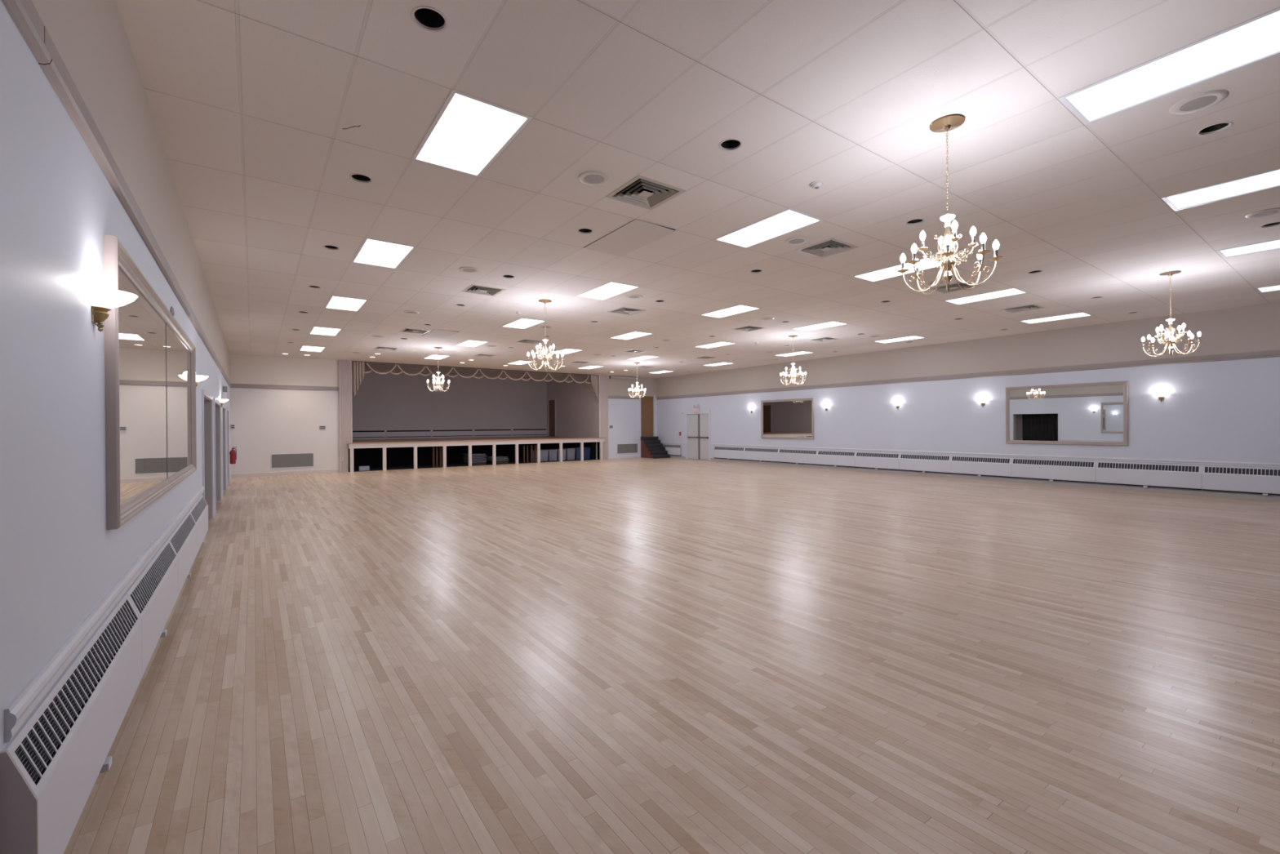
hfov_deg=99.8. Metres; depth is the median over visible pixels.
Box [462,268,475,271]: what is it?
grille
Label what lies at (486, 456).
folding table
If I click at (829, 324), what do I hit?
ceiling light panel
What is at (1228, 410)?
wall
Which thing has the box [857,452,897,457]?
grille
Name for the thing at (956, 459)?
grille
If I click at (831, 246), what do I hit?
ceiling vent
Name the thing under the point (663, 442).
trim
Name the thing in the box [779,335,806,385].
chandelier
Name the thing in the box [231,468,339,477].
baseboard
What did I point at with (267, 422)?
wall
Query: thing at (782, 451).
grille
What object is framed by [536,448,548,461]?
storage bin
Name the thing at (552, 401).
door
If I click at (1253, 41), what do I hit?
ceiling light panel
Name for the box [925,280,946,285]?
ceiling speaker
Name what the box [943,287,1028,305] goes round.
ceiling light panel
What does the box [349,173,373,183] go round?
recessed light
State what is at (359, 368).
swag valance
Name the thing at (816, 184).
smoke detector
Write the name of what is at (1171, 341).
chandelier
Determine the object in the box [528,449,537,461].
storage bin
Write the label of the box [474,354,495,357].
ceiling vent
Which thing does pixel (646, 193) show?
ceiling vent
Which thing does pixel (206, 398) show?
door
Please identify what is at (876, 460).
wall heater
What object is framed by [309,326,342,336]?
ceiling light panel
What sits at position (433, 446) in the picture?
wooden board
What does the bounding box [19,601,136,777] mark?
grille
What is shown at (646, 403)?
door
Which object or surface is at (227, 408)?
door
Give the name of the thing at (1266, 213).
grille
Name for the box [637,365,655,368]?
ceiling vent
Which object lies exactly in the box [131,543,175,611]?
grille
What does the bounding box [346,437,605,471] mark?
stage
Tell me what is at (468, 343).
ceiling light panel
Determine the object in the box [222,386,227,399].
exit sign
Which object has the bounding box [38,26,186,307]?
trim
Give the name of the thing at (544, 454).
tub
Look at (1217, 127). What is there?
recessed light
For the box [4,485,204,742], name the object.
trim
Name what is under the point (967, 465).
wall heater
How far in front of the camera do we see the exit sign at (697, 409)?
24.84 m
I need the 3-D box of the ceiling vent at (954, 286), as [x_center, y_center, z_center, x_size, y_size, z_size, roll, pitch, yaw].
[5.504,-2.540,9.452,0.594,0.210,0.594,0,0,-36]
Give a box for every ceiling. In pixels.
[115,0,1279,377]
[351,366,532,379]
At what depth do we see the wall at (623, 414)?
26.27 m
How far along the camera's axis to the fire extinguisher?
16.40 m
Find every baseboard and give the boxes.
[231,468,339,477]
[352,434,546,439]
[608,454,639,458]
[670,455,685,458]
[710,457,1279,501]
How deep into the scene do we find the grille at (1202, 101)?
4.01 m
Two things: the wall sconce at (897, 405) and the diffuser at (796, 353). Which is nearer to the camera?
the wall sconce at (897, 405)
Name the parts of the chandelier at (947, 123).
bulb, bulb, bulb, arm, bulb, arm, arm, arm, bulb, chain, arm, bulb, arm, bulb, arm, arm, arm, bulb, arm, bulb, bulb, bulb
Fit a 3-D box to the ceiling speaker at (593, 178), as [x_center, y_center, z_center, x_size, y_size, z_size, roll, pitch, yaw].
[-0.440,-2.390,5.190,0.310,0.010,0.310,0,0,-36]
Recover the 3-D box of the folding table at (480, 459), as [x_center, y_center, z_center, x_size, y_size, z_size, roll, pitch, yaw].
[-6.910,1.399,22.606,0.740,0.040,0.740,0,0,-36]
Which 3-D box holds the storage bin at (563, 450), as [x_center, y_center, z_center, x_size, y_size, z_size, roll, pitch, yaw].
[-3.715,1.279,25.071,0.420,0.520,0.507,0,0,-36]
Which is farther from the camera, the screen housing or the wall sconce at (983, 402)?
the screen housing
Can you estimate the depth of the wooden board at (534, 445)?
23.61 m
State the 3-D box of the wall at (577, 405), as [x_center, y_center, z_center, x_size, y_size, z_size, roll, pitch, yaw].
[-3.392,-0.517,27.629,0.390,4.100,5.540,0,0,-36]
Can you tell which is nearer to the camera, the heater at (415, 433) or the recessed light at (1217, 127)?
the recessed light at (1217, 127)
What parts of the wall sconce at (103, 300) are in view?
lamp shade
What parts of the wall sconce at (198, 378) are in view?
lamp shade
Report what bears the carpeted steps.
on the floor at (640, 655)
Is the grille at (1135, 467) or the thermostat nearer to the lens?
the grille at (1135, 467)
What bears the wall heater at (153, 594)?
attached to the wall at (59, 557)
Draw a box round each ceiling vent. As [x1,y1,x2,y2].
[373,346,399,350]
[400,328,430,333]
[461,284,505,296]
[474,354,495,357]
[516,339,542,343]
[571,360,590,363]
[605,175,686,209]
[608,306,646,315]
[623,349,645,352]
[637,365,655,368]
[693,355,715,359]
[732,325,764,331]
[795,238,858,257]
[808,337,838,342]
[929,281,978,293]
[1001,304,1044,312]
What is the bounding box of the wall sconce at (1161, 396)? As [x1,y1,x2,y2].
[1154,392,1168,401]
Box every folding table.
[462,453,485,455]
[462,457,486,459]
[462,460,486,462]
[463,458,487,461]
[464,454,486,456]
[464,456,484,457]
[485,456,507,457]
[487,458,509,460]
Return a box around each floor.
[63,457,1279,853]
[352,435,585,442]
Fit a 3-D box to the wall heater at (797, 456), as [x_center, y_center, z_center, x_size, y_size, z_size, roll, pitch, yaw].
[5.923,1.122,20.296,0.084,0.554,1.766,0,0,-36]
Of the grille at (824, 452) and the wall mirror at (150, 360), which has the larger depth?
the grille at (824, 452)
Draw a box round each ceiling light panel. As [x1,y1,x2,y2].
[298,345,325,351]
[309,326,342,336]
[324,295,368,311]
[351,237,416,269]
[411,88,533,177]
[423,354,449,359]
[455,339,488,346]
[502,318,546,328]
[506,360,533,364]
[551,348,582,354]
[575,281,640,300]
[578,365,602,368]
[609,331,652,339]
[628,355,658,359]
[648,370,671,373]
[694,342,735,348]
[700,304,760,318]
[702,362,732,366]
[712,208,822,248]
[774,351,812,356]
[792,320,848,331]
[852,257,940,282]
[872,335,925,343]
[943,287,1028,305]
[1018,311,1093,324]
[1057,7,1279,124]
[1161,168,1279,211]
[1216,239,1279,258]
[1254,284,1279,293]
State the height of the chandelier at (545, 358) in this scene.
1.343 m
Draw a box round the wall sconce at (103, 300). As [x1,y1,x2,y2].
[88,286,137,331]
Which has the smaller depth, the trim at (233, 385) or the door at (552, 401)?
the trim at (233, 385)
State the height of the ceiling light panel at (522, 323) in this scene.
0.124 m
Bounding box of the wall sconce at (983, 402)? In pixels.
[977,400,987,405]
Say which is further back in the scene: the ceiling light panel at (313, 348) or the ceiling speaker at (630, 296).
the ceiling light panel at (313, 348)
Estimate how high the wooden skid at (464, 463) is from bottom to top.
0.085 m
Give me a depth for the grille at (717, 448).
23.26 m
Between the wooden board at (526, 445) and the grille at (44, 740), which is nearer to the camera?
the grille at (44, 740)
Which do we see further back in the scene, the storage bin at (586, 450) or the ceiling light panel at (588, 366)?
the storage bin at (586, 450)
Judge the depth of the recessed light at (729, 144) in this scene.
4.66 m
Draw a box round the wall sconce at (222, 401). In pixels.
[220,399,228,407]
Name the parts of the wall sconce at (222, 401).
lamp shade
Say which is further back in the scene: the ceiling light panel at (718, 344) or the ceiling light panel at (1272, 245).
the ceiling light panel at (718, 344)
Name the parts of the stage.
post, post, post, post, post, post, post, post, post, post, post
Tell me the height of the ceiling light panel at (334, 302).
0.124 m
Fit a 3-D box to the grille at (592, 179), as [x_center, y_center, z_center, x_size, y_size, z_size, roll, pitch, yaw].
[-0.440,-2.389,5.190,0.196,0.008,0.196,0,0,-36]
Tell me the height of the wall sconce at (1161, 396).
0.188 m
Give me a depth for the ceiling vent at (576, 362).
20.17 m
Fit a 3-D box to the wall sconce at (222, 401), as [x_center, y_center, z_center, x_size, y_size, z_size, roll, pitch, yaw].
[-9.437,-0.531,12.245,0.154,0.188,0.240,0,0,-36]
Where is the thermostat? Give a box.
[319,425,325,429]
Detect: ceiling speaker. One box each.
[371,335,384,337]
[403,310,419,313]
[458,266,479,272]
[539,325,552,328]
[577,170,610,186]
[626,294,642,298]
[760,317,774,319]
[784,236,808,244]
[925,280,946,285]
[1168,89,1228,115]
[1244,207,1279,218]
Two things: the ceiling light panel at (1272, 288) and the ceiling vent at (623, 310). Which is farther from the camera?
the ceiling vent at (623, 310)
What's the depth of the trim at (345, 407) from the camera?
19.15 m
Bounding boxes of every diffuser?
[425,355,448,359]
[650,370,669,373]
[705,362,729,365]
[778,351,808,355]
[1257,285,1279,292]
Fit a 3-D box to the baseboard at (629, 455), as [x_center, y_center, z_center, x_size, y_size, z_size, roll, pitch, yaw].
[-0.788,1.451,26.182,1.890,0.140,0.022,0,0,-36]
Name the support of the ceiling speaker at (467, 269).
attached to the ceiling at (251, 102)
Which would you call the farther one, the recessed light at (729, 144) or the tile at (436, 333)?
the tile at (436, 333)
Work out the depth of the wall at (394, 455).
23.22 m
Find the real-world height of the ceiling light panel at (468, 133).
0.124 m
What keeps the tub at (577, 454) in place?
in the storage bin at (577, 454)
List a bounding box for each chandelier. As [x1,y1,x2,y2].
[426,346,450,391]
[525,299,564,370]
[628,362,646,397]
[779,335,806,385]
[897,114,1003,294]
[1139,271,1202,356]
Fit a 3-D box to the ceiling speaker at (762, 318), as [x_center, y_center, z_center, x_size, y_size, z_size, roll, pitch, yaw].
[2.869,-2.432,12.123,0.310,0.010,0.310,0,0,-36]
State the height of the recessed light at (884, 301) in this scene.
0.176 m
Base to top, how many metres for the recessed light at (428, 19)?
0.176 m
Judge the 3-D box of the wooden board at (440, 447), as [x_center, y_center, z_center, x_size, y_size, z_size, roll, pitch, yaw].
[-7.876,1.179,21.280,0.070,0.796,0.070,0,0,-36]
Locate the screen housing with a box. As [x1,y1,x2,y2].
[608,375,636,379]
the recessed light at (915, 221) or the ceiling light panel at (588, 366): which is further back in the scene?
the ceiling light panel at (588, 366)
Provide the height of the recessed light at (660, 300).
0.176 m
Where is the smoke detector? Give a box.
[809,180,823,189]
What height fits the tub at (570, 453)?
0.502 m
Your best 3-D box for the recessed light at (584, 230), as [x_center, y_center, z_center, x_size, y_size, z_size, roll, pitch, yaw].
[-0.671,-2.482,6.599,0.208,0.176,0.208,0,0,-36]
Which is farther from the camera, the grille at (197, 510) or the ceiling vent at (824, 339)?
the ceiling vent at (824, 339)
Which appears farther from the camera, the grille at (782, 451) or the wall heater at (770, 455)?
the wall heater at (770, 455)
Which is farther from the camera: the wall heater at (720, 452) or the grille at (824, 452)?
the wall heater at (720, 452)
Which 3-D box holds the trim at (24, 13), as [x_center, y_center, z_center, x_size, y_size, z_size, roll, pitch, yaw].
[-0.758,-1.354,0.027,0.034,0.140,4.624,0,0,-36]
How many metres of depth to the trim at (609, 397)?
26.16 m
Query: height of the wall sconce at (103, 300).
0.188 m
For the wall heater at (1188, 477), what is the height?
0.554 m
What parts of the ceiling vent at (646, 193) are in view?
plate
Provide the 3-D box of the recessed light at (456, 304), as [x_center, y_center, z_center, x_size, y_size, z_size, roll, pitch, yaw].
[-3.527,-2.476,10.582,0.208,0.176,0.208,0,0,-36]
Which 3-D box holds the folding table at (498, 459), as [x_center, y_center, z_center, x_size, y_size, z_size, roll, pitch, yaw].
[-6.117,1.424,23.174,0.740,0.040,0.740,0,0,-36]
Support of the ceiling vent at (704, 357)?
in the ceiling at (251, 102)
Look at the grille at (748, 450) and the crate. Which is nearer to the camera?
the crate
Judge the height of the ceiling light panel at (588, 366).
0.124 m
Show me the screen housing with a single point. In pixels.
(610, 376)
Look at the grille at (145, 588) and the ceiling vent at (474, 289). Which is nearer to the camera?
the grille at (145, 588)
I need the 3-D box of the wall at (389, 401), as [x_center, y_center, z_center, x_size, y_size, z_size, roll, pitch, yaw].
[-9.335,-0.477,26.838,10.970,4.100,0.100,0,0,-36]
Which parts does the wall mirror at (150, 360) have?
glass, glass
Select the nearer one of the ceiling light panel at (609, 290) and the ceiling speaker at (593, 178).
the ceiling speaker at (593, 178)
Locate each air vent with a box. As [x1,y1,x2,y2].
[271,452,314,468]
[617,443,637,453]
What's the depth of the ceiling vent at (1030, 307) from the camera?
11.22 m
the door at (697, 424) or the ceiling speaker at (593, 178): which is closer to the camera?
the ceiling speaker at (593, 178)
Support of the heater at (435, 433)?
attached to the wall at (389, 401)
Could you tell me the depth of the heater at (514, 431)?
29.09 m
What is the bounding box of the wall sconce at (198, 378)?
[195,375,208,386]
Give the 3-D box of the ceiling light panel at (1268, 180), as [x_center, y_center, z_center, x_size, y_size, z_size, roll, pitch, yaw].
[6.149,-2.495,5.413,0.610,0.124,1.219,0,0,-36]
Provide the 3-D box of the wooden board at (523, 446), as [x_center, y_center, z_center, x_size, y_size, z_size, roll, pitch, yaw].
[-5.024,1.175,23.325,0.060,0.756,0.070,0,0,-36]
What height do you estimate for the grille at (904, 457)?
0.121 m
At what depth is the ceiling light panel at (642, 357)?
19.11 m
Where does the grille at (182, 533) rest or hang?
attached to the wall heater at (183, 539)
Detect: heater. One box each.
[0,593,142,853]
[124,538,178,676]
[167,511,196,594]
[189,494,208,554]
[352,430,385,437]
[385,429,431,437]
[431,429,473,436]
[473,428,511,435]
[511,428,547,435]
[662,444,681,455]
[713,445,744,460]
[743,447,778,462]
[777,448,817,464]
[817,449,856,467]
[854,451,900,470]
[898,453,951,473]
[950,455,1011,477]
[1010,457,1096,483]
[1095,461,1201,490]
[1201,465,1279,495]
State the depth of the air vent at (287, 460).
18.29 m
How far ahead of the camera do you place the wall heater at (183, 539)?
5.25 m
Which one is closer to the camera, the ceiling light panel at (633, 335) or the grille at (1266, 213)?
the grille at (1266, 213)
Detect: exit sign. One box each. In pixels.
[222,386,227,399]
[693,404,699,412]
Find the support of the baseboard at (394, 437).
attached to the wall at (389, 401)
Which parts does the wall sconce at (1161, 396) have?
lamp shade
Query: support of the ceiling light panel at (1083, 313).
attached to the ceiling at (251, 102)
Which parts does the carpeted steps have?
panel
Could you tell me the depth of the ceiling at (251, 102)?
4.98 m
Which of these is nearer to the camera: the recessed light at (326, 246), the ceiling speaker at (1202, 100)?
the ceiling speaker at (1202, 100)
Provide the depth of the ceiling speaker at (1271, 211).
6.15 m
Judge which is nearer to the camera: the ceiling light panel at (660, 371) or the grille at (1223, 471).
the grille at (1223, 471)
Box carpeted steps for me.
[640,436,670,458]
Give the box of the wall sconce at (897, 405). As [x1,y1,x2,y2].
[893,403,901,408]
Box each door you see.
[201,389,213,519]
[213,398,222,513]
[221,404,226,496]
[226,407,229,485]
[546,397,555,435]
[639,395,655,457]
[684,409,711,460]
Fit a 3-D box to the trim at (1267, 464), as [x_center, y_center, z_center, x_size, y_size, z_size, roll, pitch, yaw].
[8.896,0.776,16.196,0.026,0.100,19.660,0,0,-36]
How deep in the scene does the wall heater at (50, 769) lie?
1.95 m
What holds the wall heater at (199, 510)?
attached to the wall at (59, 557)
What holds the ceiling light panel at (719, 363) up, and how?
attached to the ceiling at (251, 102)
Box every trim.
[0,0,51,63]
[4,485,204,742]
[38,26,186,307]
[182,295,231,387]
[230,383,338,391]
[338,360,352,472]
[597,374,608,459]
[608,395,639,399]
[656,349,1279,399]
[660,441,685,444]
[710,443,1279,467]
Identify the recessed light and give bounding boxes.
[306,285,321,288]
[322,244,340,250]
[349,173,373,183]
[410,5,448,32]
[454,303,466,306]
[502,275,515,278]
[577,227,593,234]
[654,299,665,302]
[718,138,742,151]
[749,269,763,273]
[880,300,891,302]
[905,218,924,225]
[1026,270,1043,274]
[1089,296,1103,298]
[1195,121,1232,135]
[1259,221,1279,227]
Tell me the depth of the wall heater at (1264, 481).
11.15 m
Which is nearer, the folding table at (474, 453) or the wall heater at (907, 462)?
the wall heater at (907, 462)
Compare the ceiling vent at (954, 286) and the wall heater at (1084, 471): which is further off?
the wall heater at (1084, 471)
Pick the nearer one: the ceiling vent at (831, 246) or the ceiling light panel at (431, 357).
the ceiling vent at (831, 246)
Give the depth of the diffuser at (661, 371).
24.14 m
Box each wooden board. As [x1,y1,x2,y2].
[432,446,434,466]
[435,446,438,466]
[439,446,441,466]
[523,445,524,462]
[526,444,528,462]
[530,444,533,462]
[533,444,536,462]
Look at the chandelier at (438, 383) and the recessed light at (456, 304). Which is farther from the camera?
the chandelier at (438, 383)
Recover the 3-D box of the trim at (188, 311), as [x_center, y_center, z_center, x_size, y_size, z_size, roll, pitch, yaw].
[-9.026,-1.338,11.559,0.034,0.140,14.196,0,0,-36]
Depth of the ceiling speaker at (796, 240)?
6.97 m
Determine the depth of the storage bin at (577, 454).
25.40 m
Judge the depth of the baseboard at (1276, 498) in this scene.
13.92 m
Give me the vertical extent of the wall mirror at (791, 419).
1.521 m
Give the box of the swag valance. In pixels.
[351,360,598,401]
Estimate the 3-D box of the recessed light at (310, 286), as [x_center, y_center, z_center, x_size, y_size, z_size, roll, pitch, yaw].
[-5.529,-2.459,9.147,0.208,0.176,0.208,0,0,-36]
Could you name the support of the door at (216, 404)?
in the wall at (59, 557)
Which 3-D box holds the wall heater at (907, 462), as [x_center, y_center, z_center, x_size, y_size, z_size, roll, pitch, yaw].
[8.676,1.117,16.456,0.084,0.554,1.536,0,0,-36]
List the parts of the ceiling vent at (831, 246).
plate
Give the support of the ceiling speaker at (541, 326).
attached to the ceiling at (251, 102)
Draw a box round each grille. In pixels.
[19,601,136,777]
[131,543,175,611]
[170,514,195,552]
[191,497,206,520]
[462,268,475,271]
[584,174,604,183]
[715,446,742,450]
[746,448,777,452]
[780,449,815,453]
[788,239,804,244]
[819,450,853,455]
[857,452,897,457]
[902,454,947,460]
[953,456,1007,462]
[1014,458,1091,466]
[1100,462,1195,471]
[1179,95,1217,111]
[1208,466,1278,475]
[1252,210,1278,217]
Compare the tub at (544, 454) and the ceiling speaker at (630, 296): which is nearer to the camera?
the ceiling speaker at (630, 296)
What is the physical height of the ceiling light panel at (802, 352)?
0.124 m
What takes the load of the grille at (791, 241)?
attached to the ceiling speaker at (796, 240)
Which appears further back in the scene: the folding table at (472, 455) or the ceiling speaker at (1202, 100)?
the folding table at (472, 455)
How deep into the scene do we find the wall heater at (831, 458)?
18.92 m
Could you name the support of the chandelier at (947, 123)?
hanging from the ceiling at (251, 102)
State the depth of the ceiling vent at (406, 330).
13.47 m
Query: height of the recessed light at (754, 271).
0.176 m
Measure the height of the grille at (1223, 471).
0.121 m
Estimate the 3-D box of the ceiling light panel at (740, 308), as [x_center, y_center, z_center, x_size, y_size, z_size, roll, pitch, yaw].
[1.887,-2.486,11.359,0.610,0.124,1.219,0,0,-36]
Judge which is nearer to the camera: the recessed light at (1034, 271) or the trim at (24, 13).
the trim at (24, 13)
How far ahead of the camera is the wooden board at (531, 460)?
23.51 m
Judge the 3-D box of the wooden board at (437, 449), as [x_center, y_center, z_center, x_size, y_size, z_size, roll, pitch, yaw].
[-7.990,1.180,21.198,0.070,0.796,0.070,0,0,-36]
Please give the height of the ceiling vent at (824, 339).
0.210 m
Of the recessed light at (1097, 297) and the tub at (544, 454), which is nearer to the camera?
the recessed light at (1097, 297)
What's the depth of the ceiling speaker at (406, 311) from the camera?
11.16 m
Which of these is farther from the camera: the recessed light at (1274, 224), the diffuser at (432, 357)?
the diffuser at (432, 357)
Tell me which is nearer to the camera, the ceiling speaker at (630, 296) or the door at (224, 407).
the ceiling speaker at (630, 296)
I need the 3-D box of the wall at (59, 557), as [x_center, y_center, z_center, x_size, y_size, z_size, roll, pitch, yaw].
[-6.495,-0.426,7.710,0.350,4.078,23.800,0,0,-36]
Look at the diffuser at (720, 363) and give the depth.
21.29 m
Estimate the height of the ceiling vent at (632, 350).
0.210 m
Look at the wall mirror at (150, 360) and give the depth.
3.54 m
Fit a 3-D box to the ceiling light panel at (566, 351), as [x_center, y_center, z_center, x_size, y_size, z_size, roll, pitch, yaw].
[-2.376,-2.478,17.304,0.610,0.124,1.219,0,0,-36]
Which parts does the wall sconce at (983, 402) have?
lamp shade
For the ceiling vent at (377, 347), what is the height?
0.210 m
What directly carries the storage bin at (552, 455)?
on the floor at (640, 655)
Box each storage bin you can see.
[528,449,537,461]
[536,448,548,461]
[546,448,557,460]
[556,448,566,460]
[562,448,575,459]
[571,446,580,459]
[583,446,591,458]
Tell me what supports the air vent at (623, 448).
in the wall at (623, 414)
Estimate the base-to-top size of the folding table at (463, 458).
0.040 m
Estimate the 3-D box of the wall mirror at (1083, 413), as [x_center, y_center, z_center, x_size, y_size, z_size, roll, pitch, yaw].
[10.697,-0.318,13.650,0.050,1.521,2.520,0,0,-36]
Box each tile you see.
[422,328,458,338]
[583,218,675,257]
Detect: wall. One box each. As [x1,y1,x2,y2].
[0,0,231,751]
[229,353,339,473]
[351,371,546,439]
[353,442,573,466]
[546,374,600,459]
[597,375,657,459]
[657,302,1279,496]
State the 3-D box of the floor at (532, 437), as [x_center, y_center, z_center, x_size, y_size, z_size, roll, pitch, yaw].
[-7.706,0.560,24.528,10.308,0.049,5.548,0,0,-36]
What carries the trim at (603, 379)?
attached to the wall at (623, 414)
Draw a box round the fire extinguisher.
[229,446,236,463]
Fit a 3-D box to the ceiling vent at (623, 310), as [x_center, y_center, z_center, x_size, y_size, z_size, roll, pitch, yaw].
[-0.275,-2.510,11.234,0.594,0.210,0.594,0,0,-36]
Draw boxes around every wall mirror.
[103,234,196,529]
[760,397,813,439]
[1005,381,1128,445]
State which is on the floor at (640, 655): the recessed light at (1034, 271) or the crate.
the crate
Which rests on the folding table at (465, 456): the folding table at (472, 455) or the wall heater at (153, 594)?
the folding table at (472, 455)
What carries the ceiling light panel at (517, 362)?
attached to the ceiling at (251, 102)
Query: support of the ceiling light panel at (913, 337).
attached to the ceiling at (251, 102)
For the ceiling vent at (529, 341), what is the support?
in the ceiling at (251, 102)
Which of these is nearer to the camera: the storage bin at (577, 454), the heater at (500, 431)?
the storage bin at (577, 454)
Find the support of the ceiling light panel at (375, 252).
attached to the ceiling at (251, 102)
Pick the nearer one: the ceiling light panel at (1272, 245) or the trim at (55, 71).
the trim at (55, 71)
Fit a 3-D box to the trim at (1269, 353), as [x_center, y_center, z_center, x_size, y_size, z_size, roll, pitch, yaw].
[7.731,-1.462,17.788,0.034,0.140,23.600,0,0,-36]
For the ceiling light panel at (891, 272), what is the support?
attached to the ceiling at (251, 102)
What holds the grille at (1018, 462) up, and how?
attached to the wall heater at (1084, 471)
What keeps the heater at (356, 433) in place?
attached to the wall at (389, 401)
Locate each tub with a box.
[540,450,548,461]
[565,448,575,459]
[574,448,580,459]
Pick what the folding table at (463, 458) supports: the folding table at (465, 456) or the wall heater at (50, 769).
the folding table at (465, 456)
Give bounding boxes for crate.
[358,465,369,471]
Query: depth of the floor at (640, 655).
3.50 m
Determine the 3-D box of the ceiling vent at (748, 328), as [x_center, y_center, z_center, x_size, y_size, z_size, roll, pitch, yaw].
[2.698,-2.535,13.365,0.594,0.210,0.594,0,0,-36]
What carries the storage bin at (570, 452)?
on the floor at (640, 655)
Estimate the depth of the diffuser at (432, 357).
18.53 m
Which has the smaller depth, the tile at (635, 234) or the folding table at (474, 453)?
the tile at (635, 234)
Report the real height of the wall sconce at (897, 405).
0.188 m
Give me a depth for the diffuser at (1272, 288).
9.75 m
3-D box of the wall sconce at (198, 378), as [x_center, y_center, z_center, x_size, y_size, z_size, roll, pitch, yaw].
[-5.458,-0.539,6.694,0.154,0.188,0.240,0,0,-36]
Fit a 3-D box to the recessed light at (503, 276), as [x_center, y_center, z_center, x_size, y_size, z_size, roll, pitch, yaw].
[-2.092,-2.479,8.581,0.208,0.176,0.208,0,0,-36]
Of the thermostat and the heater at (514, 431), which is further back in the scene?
the heater at (514, 431)
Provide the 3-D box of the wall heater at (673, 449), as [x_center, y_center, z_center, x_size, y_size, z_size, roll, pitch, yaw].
[1.478,1.130,26.497,0.084,0.556,1.662,0,0,-36]
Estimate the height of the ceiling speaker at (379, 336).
0.010 m
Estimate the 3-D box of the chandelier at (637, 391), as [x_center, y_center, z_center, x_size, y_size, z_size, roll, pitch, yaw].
[-0.109,-1.772,20.533,0.681,1.343,0.681,0,0,35]
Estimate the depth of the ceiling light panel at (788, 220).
6.58 m
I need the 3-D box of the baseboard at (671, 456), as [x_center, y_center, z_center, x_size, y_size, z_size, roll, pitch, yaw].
[1.528,1.456,26.490,0.014,0.100,2.220,0,0,-36]

